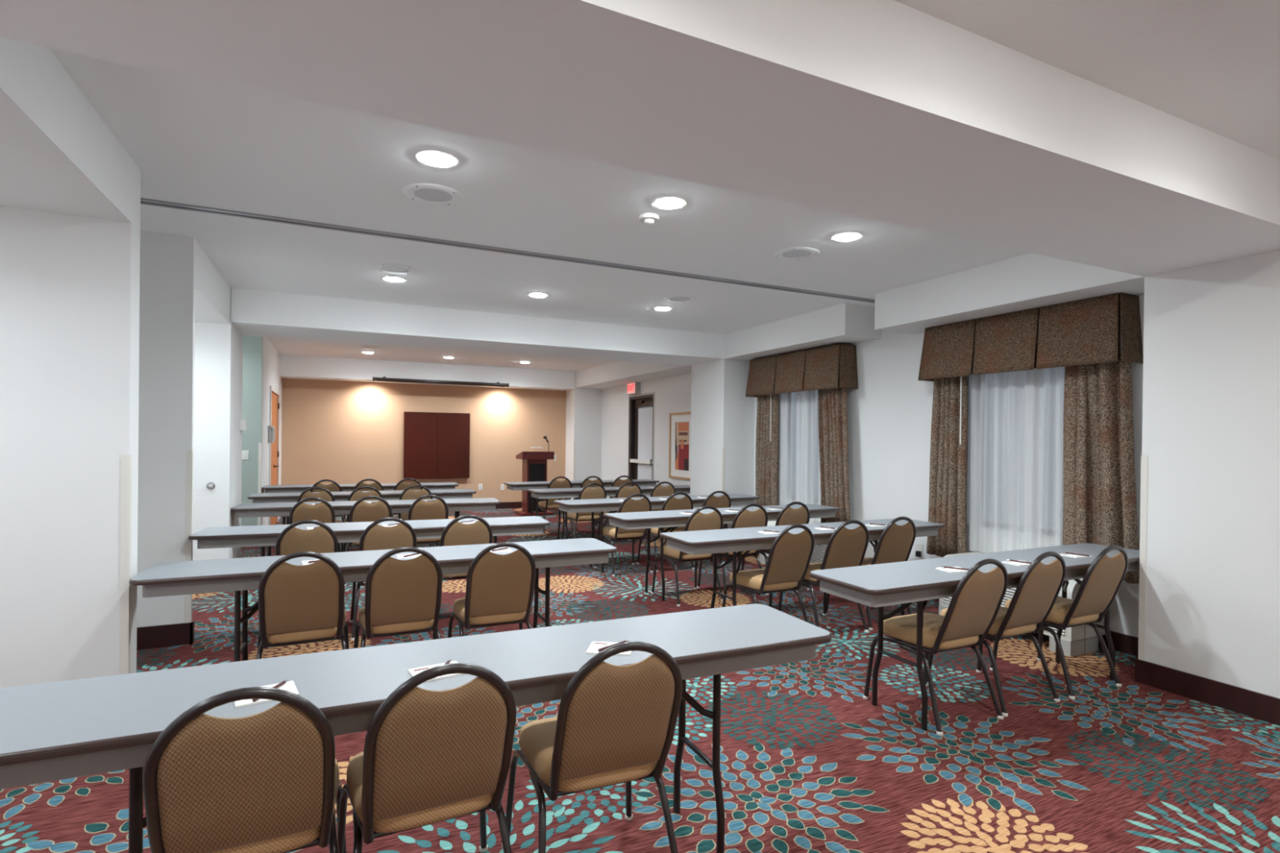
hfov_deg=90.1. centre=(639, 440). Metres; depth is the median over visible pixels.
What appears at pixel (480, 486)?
wall plate
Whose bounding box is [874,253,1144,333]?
trim
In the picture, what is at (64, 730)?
folding table
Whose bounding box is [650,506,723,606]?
banquet chair
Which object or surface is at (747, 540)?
folding table
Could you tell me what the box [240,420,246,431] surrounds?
thermostat
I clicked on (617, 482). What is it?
banquet chair
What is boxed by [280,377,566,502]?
wall
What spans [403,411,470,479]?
upper cabinet
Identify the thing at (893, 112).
ceiling beam
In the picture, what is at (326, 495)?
banquet chair
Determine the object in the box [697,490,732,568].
banquet chair
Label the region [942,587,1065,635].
grille
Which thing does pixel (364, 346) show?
ceiling speaker
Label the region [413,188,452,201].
grille
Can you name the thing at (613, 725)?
banquet chair
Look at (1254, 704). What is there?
baseboard
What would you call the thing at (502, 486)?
wall plate
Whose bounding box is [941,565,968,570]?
pen
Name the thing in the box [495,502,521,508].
baseboard
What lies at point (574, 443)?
trim
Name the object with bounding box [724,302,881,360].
trim
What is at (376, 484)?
banquet chair
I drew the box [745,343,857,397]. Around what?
window valance
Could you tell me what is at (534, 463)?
lectern
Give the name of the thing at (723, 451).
trim
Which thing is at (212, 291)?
soffit
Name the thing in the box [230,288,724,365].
ceiling beam
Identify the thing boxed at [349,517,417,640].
banquet chair
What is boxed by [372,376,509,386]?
projection screen
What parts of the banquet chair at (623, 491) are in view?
leg, backrest, frame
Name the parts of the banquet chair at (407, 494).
frame, backrest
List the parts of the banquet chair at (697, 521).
leg, leg, seat, seat frame, frame, backrest, leg, leg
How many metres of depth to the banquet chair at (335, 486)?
8.19 m
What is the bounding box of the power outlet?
[915,542,923,557]
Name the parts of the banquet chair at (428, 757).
leg, leg, seat, seat frame, backrest, leg, leg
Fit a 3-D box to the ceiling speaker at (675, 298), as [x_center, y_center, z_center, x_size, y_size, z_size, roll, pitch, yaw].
[0.379,-1.334,6.008,0.320,0.008,0.320,1,0,-25]
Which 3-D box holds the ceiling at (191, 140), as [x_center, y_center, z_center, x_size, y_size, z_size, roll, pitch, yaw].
[-0.930,-1.424,4.802,7.600,0.150,15.900,1,0,-25]
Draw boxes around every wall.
[0,160,282,688]
[240,335,262,526]
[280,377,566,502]
[564,249,1279,698]
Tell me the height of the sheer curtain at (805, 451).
1.770 m
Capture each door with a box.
[268,386,279,524]
[629,394,653,497]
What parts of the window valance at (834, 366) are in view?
panel, panel, panel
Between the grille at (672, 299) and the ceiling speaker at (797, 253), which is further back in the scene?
the grille at (672, 299)
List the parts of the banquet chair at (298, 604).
leg, leg, backrest, seat frame, seat, leg, leg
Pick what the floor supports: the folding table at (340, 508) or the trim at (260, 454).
the folding table at (340, 508)
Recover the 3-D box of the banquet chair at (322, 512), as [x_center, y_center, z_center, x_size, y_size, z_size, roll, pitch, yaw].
[-3.107,0.937,6.061,0.486,0.852,0.583,1,0,-26]
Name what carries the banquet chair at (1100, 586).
on the floor
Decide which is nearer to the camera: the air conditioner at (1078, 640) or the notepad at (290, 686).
the notepad at (290, 686)
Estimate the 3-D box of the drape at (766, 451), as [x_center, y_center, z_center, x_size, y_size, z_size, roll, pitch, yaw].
[1.533,0.154,7.822,0.094,1.610,0.446,1,0,-25]
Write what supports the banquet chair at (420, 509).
on the floor
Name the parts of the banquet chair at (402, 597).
leg, leg, seat, seat frame, backrest, leg, leg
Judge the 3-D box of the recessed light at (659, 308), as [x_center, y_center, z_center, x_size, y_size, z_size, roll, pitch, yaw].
[0.230,-1.333,6.469,0.204,0.017,0.204,1,0,-25]
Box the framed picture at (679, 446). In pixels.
[668,411,691,479]
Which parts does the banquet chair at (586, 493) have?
leg, leg, seat, seat frame, frame, backrest, leg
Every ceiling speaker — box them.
[358,345,381,349]
[373,262,417,274]
[402,182,463,205]
[663,294,697,302]
[773,246,819,260]
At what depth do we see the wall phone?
8.91 m
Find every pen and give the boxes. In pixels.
[252,679,288,702]
[403,553,419,557]
[491,547,509,551]
[598,640,629,651]
[867,523,885,525]
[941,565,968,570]
[1006,559,1031,564]
[1063,552,1088,556]
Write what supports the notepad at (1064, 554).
on the folding table at (908, 582)
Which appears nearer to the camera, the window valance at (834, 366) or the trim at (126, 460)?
the trim at (126, 460)
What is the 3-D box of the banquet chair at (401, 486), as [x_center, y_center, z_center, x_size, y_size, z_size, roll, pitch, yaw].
[-3.224,0.926,8.826,0.486,0.852,0.583,1,0,-25]
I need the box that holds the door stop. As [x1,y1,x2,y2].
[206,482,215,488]
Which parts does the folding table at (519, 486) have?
leg, leg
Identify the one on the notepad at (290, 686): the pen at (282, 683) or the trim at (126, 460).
the pen at (282, 683)
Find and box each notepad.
[234,680,298,708]
[302,560,315,565]
[382,524,398,527]
[396,554,422,559]
[408,660,462,682]
[458,521,475,524]
[489,548,511,552]
[586,641,631,655]
[757,530,780,533]
[814,527,835,530]
[865,524,886,527]
[935,566,968,573]
[1001,560,1030,566]
[1059,553,1092,558]
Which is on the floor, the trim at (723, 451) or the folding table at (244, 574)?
the folding table at (244, 574)
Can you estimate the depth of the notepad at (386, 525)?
4.81 m
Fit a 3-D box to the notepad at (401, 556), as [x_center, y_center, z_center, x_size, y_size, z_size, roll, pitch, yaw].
[-1.292,0.650,3.596,0.140,0.005,0.108,1,0,-22]
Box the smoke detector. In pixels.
[639,213,658,225]
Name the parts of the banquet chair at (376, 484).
backrest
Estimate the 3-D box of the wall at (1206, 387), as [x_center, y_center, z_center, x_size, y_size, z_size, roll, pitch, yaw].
[2.182,0.051,6.232,0.765,2.742,15.800,1,0,-25]
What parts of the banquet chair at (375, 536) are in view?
leg, leg, backrest, frame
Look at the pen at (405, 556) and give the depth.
3.58 m
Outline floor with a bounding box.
[0,507,1279,852]
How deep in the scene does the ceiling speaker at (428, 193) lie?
3.47 m
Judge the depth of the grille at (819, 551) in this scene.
6.47 m
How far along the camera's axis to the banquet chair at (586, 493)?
8.14 m
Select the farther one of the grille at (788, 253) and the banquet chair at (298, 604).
the grille at (788, 253)
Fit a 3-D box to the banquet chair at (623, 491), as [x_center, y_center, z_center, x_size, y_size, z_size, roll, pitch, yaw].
[-0.246,0.960,8.531,0.486,0.852,0.583,1,0,-25]
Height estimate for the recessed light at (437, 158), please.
0.017 m
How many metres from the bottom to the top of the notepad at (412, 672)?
0.005 m
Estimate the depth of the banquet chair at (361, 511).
6.04 m
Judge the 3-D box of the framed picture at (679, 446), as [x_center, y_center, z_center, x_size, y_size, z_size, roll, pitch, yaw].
[0.650,0.076,9.932,0.030,1.040,0.800,1,0,-25]
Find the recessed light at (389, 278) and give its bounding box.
[381,275,406,282]
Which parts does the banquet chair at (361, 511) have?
leg, frame, backrest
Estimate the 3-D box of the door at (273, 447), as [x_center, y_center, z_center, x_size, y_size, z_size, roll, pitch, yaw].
[-5.610,0.267,9.723,0.177,2.110,1.490,1,0,-25]
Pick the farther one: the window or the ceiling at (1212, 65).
the window
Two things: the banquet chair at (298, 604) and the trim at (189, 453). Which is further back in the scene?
the trim at (189, 453)
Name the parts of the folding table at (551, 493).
leg, leg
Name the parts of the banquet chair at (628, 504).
leg, leg, seat, seat frame, frame, backrest, leg, leg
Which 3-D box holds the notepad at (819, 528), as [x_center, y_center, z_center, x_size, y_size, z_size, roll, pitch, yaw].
[1.432,0.676,4.910,0.140,0.005,0.108,1,0,-19]
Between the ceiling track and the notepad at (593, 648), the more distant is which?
the ceiling track
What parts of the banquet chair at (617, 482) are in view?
frame, backrest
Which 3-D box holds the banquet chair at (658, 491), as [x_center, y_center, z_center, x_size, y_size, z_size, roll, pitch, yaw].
[0.205,0.965,8.734,0.486,0.852,0.583,1,0,-26]
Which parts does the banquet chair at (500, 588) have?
leg, leg, seat, seat frame, backrest, leg, leg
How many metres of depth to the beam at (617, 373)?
10.79 m
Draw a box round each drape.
[755,392,778,506]
[817,386,850,523]
[926,375,968,557]
[1062,353,1139,583]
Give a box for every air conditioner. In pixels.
[759,520,826,564]
[938,551,1105,657]
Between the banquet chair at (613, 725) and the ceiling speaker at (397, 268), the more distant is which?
the ceiling speaker at (397, 268)
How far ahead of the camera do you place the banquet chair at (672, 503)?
6.85 m
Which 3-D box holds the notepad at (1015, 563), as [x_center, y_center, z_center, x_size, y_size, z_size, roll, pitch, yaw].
[2.133,0.688,3.592,0.140,0.005,0.108,1,0,-20]
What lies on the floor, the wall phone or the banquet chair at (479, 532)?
the banquet chair at (479, 532)
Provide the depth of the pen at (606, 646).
2.04 m
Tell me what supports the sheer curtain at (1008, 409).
hanging from the wall at (1206, 387)
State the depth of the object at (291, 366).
11.48 m
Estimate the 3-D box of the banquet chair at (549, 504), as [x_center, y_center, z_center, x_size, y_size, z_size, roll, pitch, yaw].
[-1.277,0.945,9.604,0.486,0.852,0.583,1,0,-24]
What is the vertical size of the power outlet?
0.120 m
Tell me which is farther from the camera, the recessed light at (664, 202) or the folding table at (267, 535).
the folding table at (267, 535)
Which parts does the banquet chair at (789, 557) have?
leg, leg, seat, seat frame, leg, frame, backrest, leg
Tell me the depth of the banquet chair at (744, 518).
5.72 m
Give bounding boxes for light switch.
[241,450,248,459]
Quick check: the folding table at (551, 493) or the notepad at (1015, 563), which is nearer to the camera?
the notepad at (1015, 563)
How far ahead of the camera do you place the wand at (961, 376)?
5.32 m
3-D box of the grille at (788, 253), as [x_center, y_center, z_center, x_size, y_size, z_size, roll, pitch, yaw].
[1.107,-1.323,4.516,0.199,0.004,0.199,0,0,-40]
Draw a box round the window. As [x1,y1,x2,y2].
[789,395,816,504]
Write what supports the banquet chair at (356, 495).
on the floor
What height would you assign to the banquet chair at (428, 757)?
0.852 m
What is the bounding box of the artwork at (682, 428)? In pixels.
[675,422,688,471]
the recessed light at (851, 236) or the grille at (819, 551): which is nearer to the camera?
the recessed light at (851, 236)
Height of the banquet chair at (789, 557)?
0.852 m
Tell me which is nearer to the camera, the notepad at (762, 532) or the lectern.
the notepad at (762, 532)
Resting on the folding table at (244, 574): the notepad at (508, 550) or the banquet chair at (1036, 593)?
the notepad at (508, 550)
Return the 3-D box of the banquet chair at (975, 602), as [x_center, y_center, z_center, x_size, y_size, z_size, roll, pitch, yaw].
[1.575,0.999,3.368,0.486,0.852,0.583,1,0,-25]
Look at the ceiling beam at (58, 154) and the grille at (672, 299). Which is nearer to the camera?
the ceiling beam at (58, 154)
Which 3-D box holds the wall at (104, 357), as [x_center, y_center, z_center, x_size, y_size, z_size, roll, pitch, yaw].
[-3.583,-0.004,3.505,1.720,2.742,15.800,1,0,-25]
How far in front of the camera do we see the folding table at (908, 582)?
3.33 m
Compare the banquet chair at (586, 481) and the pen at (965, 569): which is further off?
the banquet chair at (586, 481)
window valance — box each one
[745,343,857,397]
[918,292,1142,381]
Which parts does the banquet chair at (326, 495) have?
backrest, frame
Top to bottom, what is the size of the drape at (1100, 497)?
1.514 m
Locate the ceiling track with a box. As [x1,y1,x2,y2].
[140,197,875,302]
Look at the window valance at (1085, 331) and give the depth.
4.66 m
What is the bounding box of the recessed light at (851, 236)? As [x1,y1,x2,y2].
[830,231,863,241]
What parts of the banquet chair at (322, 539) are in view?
frame, backrest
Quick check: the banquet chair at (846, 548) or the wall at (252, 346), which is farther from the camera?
the wall at (252, 346)
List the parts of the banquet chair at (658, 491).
backrest, frame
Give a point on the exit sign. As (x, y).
(633, 388)
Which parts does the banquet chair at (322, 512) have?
backrest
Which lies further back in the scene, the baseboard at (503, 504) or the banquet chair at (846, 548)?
the baseboard at (503, 504)
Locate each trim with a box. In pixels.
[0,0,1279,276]
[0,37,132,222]
[119,454,132,675]
[184,449,193,622]
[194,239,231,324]
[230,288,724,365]
[257,443,262,525]
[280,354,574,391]
[572,442,575,499]
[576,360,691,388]
[627,391,654,479]
[720,448,725,494]
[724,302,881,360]
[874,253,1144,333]
[1137,454,1147,661]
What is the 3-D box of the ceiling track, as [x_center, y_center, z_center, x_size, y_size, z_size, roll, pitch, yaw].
[-0.482,-1.340,4.741,6.520,0.008,0.095,1,0,-25]
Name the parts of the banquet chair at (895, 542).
leg, seat, leg, frame, backrest, leg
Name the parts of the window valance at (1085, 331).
panel, panel, panel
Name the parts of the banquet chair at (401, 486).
backrest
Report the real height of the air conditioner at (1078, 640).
0.508 m
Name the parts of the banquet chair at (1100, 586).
leg, seat, leg, leg, seat frame, frame, backrest, leg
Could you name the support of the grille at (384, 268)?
attached to the ceiling speaker at (397, 268)
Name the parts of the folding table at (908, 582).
leg, leg, leg, leg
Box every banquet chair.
[142,686,346,852]
[256,551,349,659]
[267,520,346,648]
[288,497,335,524]
[297,486,340,552]
[310,479,345,522]
[337,662,516,852]
[340,485,382,551]
[342,495,391,586]
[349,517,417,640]
[353,479,383,491]
[354,546,442,648]
[391,478,422,517]
[395,484,435,546]
[408,494,448,543]
[431,515,493,632]
[447,542,536,638]
[502,641,682,852]
[535,476,573,534]
[561,483,607,543]
[575,475,604,533]
[594,493,653,576]
[595,475,633,527]
[597,482,643,546]
[630,481,675,544]
[636,492,694,572]
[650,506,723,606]
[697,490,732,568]
[697,503,768,599]
[721,524,814,622]
[741,501,809,589]
[777,520,869,632]
[826,516,915,630]
[862,558,1008,736]
[927,551,1066,716]
[989,545,1128,699]
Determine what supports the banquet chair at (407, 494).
on the floor
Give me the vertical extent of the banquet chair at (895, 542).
0.852 m
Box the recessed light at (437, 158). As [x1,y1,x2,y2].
[414,149,459,168]
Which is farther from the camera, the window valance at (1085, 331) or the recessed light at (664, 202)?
the window valance at (1085, 331)
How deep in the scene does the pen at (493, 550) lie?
3.80 m
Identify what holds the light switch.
attached to the wall at (252, 346)
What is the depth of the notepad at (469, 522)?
5.00 m
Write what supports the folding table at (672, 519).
on the floor
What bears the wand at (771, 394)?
hanging from the drape at (766, 451)
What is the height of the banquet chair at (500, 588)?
0.852 m
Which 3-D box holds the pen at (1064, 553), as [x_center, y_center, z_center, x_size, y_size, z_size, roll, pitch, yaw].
[2.637,0.685,3.863,0.009,0.010,0.136,0,0,-39]
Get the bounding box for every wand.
[769,394,771,441]
[803,391,804,442]
[960,376,961,444]
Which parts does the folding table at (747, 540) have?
leg, leg, leg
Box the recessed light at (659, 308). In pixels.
[653,306,672,311]
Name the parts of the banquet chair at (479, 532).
seat, seat frame, backrest, frame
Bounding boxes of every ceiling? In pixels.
[48,47,1029,371]
[894,0,1279,159]
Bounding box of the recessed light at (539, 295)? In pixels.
[526,292,548,297]
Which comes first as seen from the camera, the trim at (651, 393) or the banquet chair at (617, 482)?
the banquet chair at (617, 482)
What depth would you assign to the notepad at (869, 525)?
5.12 m
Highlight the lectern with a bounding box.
[515,435,554,516]
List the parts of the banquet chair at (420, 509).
backrest, seat frame, frame, seat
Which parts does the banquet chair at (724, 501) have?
backrest, frame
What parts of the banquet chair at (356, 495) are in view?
frame, backrest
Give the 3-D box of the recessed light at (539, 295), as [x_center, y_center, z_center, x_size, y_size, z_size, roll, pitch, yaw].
[-0.945,-1.344,5.913,0.204,0.017,0.204,1,0,-25]
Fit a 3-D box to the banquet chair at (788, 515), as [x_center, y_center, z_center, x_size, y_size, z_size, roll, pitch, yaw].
[1.327,0.987,6.167,0.486,0.852,0.583,1,0,-24]
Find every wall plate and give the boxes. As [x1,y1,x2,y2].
[478,484,482,489]
[500,484,504,489]
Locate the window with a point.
(793, 497)
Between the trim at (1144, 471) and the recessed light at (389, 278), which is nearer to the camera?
the trim at (1144, 471)
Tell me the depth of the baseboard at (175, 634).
4.24 m
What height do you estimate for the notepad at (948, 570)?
0.005 m
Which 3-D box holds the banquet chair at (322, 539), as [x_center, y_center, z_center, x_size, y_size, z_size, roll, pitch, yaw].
[-2.343,0.951,4.520,0.486,0.852,0.583,1,0,-25]
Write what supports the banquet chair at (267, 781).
on the floor
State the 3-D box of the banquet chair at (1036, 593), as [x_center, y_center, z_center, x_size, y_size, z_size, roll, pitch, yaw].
[2.014,1.004,3.592,0.486,0.852,0.583,1,0,-26]
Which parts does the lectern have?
panel, panel, rail, panel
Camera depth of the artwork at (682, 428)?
9.93 m
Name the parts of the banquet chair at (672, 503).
leg, leg, seat, frame, backrest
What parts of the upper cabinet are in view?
door, door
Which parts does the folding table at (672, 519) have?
leg, leg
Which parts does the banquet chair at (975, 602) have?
leg, leg, seat, seat frame, leg, frame, backrest, leg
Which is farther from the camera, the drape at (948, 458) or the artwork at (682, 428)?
the artwork at (682, 428)
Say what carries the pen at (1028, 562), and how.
on the notepad at (1015, 563)
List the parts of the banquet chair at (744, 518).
leg, leg, seat, seat frame, frame, backrest, leg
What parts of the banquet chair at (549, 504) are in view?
leg, seat, frame, backrest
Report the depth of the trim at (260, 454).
8.12 m
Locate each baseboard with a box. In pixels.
[136,620,194,650]
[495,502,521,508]
[932,598,1279,725]
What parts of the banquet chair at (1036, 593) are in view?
leg, seat, leg, leg, seat frame, frame, backrest, leg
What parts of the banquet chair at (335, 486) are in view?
backrest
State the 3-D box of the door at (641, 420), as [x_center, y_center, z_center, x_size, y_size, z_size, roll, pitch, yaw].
[0.074,0.290,11.343,0.182,2.180,1.000,1,0,-25]
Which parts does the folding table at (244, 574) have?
leg, leg, leg, leg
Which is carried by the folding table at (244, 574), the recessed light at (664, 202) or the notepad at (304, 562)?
the notepad at (304, 562)
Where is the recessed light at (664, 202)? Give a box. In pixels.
[650,195,687,209]
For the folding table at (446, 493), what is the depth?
7.50 m
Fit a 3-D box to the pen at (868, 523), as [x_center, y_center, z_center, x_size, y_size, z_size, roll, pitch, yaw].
[1.905,0.673,5.142,0.136,0.010,0.009,1,0,33]
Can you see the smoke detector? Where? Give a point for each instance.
(648, 219)
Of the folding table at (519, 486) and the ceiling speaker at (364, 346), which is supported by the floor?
the folding table at (519, 486)
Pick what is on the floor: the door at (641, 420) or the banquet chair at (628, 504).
the banquet chair at (628, 504)
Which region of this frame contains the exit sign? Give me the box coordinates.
[626,382,640,395]
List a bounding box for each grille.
[382,266,408,272]
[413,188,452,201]
[670,297,690,301]
[765,544,826,563]
[782,249,810,257]
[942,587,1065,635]
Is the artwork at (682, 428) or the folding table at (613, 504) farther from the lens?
the artwork at (682, 428)
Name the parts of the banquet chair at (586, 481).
backrest, frame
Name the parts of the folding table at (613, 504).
leg, leg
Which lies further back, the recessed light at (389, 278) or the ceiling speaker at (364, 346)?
the ceiling speaker at (364, 346)
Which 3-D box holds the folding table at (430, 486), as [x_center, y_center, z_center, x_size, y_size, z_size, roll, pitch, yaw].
[-3.787,0.976,8.793,2.450,0.740,0.470,1,0,-22]
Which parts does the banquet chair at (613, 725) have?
leg, leg, seat, seat frame, frame, backrest, leg, leg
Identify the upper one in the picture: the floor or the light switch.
the light switch
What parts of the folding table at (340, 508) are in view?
leg, leg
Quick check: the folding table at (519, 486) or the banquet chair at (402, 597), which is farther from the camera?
the folding table at (519, 486)
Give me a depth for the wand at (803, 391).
7.11 m
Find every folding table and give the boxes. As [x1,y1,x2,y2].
[0,604,831,852]
[128,537,617,662]
[188,515,550,633]
[231,497,500,524]
[247,488,476,546]
[261,482,458,493]
[503,479,659,516]
[527,484,690,539]
[554,493,759,573]
[604,503,840,600]
[659,518,945,615]
[808,542,1139,730]
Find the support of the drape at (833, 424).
hanging from the window valance at (834, 366)
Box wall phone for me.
[267,426,275,443]
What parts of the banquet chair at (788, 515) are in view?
leg, leg, frame, backrest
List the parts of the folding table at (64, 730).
leg, leg, leg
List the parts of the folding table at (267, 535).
leg, leg, leg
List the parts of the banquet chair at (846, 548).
leg, leg, seat, leg, frame, backrest, leg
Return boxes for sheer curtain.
[777,387,820,523]
[968,366,1064,553]

